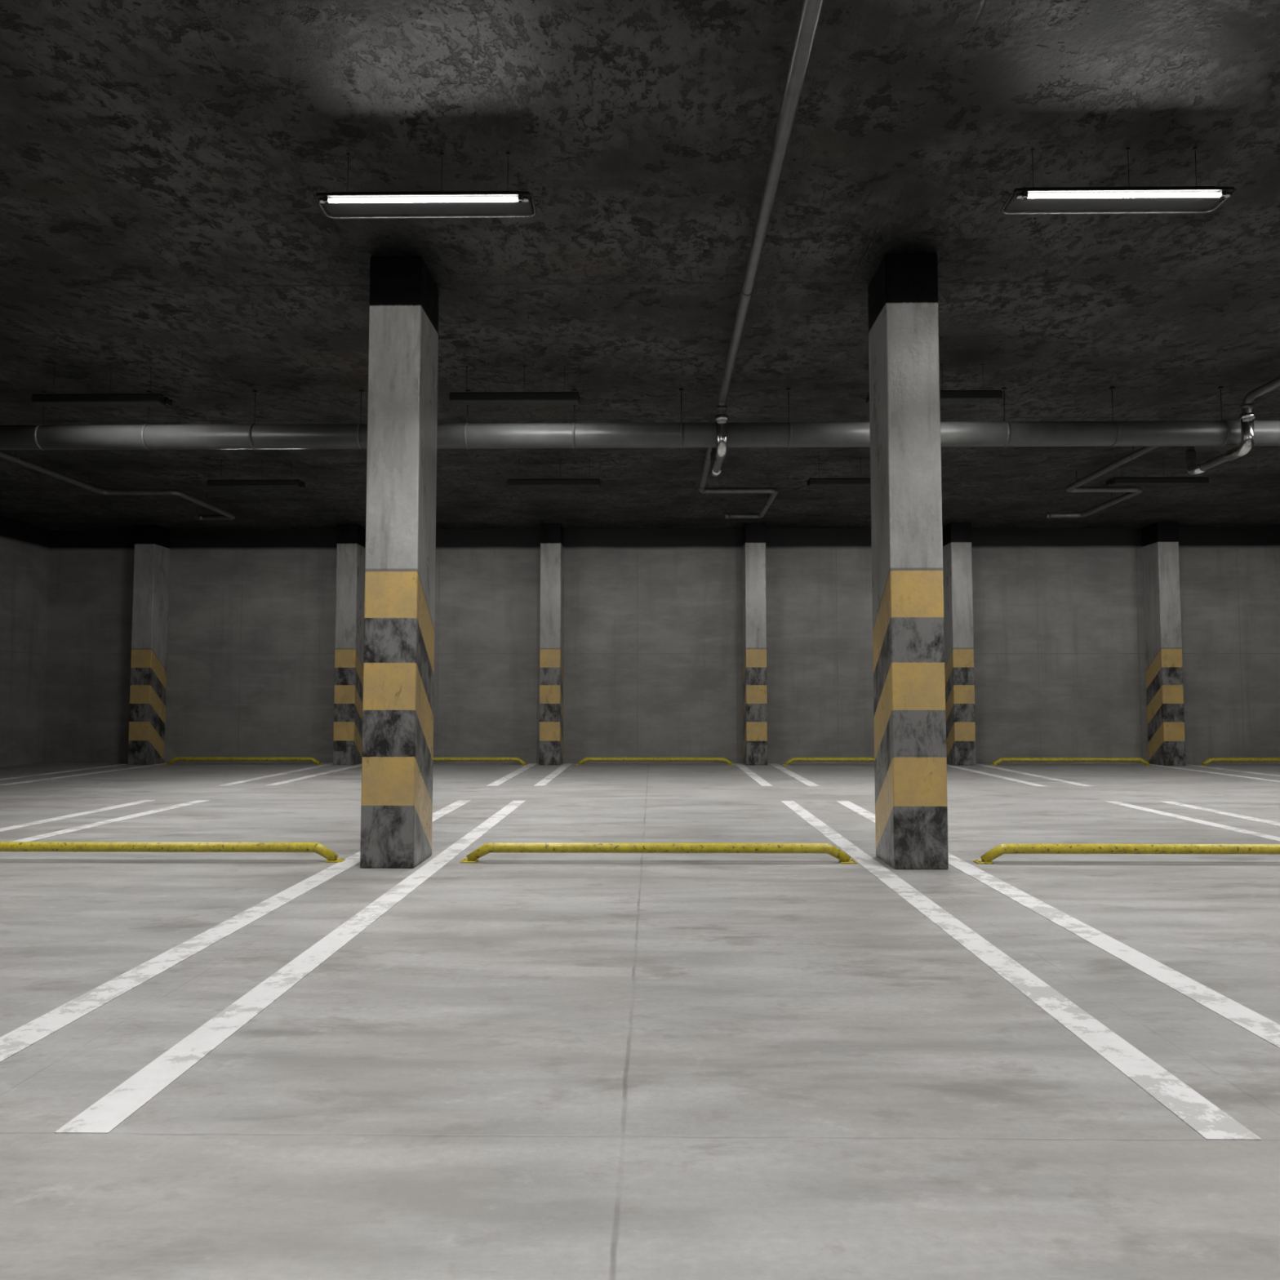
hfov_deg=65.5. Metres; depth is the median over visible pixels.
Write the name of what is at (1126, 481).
ceiling lamp
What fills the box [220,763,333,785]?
parking line
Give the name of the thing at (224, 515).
pipe
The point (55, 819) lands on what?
parking line
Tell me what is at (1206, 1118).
parking line
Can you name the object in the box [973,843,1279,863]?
wheel stop
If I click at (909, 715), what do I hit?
concrete column
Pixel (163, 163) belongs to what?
ceiling
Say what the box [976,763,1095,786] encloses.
parking line
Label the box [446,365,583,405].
ceiling lamp
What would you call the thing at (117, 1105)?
parking line
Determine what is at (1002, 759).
wheel stop
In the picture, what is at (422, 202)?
ceiling lamp
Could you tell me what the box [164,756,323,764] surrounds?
wheel stop
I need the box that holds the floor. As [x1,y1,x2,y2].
[0,762,1279,1279]
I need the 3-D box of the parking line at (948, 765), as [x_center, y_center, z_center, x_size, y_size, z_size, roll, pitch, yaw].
[5.591,2.169,16.208,0.150,0.003,4.920,0,-3,1]
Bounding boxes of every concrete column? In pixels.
[127,524,170,764]
[333,524,365,764]
[360,257,439,868]
[538,523,564,764]
[742,523,767,765]
[867,253,948,869]
[942,522,976,765]
[1141,522,1186,765]
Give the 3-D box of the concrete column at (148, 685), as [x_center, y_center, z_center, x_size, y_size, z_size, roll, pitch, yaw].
[-9.236,0.087,18.751,0.384,4.464,0.600,0,-3,1]
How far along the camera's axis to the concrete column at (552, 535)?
18.36 m
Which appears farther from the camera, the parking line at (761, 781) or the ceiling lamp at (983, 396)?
the parking line at (761, 781)
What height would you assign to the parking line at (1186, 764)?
0.003 m
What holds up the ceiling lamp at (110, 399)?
hanging from the ceiling
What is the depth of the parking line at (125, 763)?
16.50 m
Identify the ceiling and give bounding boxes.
[0,0,1279,529]
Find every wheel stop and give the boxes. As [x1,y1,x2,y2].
[0,841,345,862]
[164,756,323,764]
[432,756,528,764]
[459,842,857,863]
[575,757,734,765]
[782,757,874,765]
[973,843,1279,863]
[990,757,1152,765]
[1198,757,1279,765]
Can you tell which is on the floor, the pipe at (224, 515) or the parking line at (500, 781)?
the parking line at (500, 781)
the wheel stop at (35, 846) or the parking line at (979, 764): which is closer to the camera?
the wheel stop at (35, 846)
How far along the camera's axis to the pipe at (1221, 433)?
10.37 m
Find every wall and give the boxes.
[0,515,50,767]
[42,527,1279,764]
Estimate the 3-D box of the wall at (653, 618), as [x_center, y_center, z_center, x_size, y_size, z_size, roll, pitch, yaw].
[2.962,0.106,19.070,28.656,4.464,0.360,0,-3,1]
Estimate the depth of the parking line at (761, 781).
15.62 m
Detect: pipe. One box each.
[0,386,1279,450]
[0,449,235,519]
[698,0,823,519]
[1044,376,1279,518]
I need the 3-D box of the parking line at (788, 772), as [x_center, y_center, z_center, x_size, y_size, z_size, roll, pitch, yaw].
[2.448,2.172,16.249,0.152,0.003,4.920,0,-3,1]
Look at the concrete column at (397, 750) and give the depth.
7.25 m
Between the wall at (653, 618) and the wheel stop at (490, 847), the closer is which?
the wheel stop at (490, 847)
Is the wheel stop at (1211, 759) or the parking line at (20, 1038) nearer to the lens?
the parking line at (20, 1038)
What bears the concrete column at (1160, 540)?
on the floor
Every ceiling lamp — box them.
[31,367,172,407]
[205,460,305,488]
[313,152,539,218]
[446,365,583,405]
[504,459,603,487]
[804,458,871,486]
[864,364,1004,404]
[1000,147,1236,214]
[1106,457,1209,485]
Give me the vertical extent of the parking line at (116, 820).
0.003 m
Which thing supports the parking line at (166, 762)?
on the floor
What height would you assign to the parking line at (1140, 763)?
0.003 m
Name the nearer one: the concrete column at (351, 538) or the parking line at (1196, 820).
the parking line at (1196, 820)
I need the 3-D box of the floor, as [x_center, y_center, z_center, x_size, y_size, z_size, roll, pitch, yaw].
[2.784,1.647,5.426,29.376,0.240,27.420,0,-3,1]
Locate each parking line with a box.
[0,762,174,785]
[0,763,127,780]
[0,800,155,831]
[0,800,470,1062]
[11,800,210,841]
[54,800,525,1133]
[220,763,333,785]
[266,764,361,785]
[486,763,537,786]
[533,763,572,786]
[733,763,772,786]
[768,763,819,786]
[781,800,1262,1140]
[835,800,1279,1048]
[946,764,1044,786]
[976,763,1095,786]
[1105,801,1279,841]
[1139,763,1279,782]
[1160,801,1279,826]
[1186,764,1279,777]
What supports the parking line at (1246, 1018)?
on the floor
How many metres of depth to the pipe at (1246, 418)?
11.18 m
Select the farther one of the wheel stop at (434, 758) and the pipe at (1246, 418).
the wheel stop at (434, 758)
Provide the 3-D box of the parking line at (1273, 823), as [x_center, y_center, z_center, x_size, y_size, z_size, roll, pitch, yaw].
[6.122,1.630,7.183,0.152,0.003,9.066,0,-3,1]
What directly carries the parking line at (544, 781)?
on the floor
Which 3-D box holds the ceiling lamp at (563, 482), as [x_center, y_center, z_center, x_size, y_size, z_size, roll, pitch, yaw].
[-1.169,-2.267,13.571,1.341,0.376,0.270,0,-3,1]
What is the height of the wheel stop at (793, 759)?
0.141 m
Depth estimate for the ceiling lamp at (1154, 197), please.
5.86 m
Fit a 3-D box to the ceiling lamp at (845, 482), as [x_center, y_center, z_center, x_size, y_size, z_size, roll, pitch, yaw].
[2.911,-2.270,13.518,1.341,0.376,0.270,0,-3,1]
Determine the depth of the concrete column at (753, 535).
18.31 m
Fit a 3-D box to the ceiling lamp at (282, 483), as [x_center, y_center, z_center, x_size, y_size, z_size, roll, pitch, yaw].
[-5.248,-2.264,13.624,1.341,0.376,0.270,0,-3,1]
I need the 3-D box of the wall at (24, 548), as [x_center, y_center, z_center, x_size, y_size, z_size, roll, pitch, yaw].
[-11.722,-0.690,5.755,0.360,4.464,27.420,0,-3,1]
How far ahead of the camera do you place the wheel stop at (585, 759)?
18.23 m
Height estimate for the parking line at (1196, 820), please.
0.003 m
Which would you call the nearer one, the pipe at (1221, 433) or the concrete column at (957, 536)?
the pipe at (1221, 433)
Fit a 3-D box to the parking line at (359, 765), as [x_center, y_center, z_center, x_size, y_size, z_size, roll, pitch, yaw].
[-5.135,2.178,16.348,0.152,0.003,4.920,0,-3,1]
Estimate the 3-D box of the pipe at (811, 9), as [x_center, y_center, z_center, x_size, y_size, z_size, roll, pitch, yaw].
[1.309,-2.612,4.566,1.218,0.762,24.389,0,-3,1]

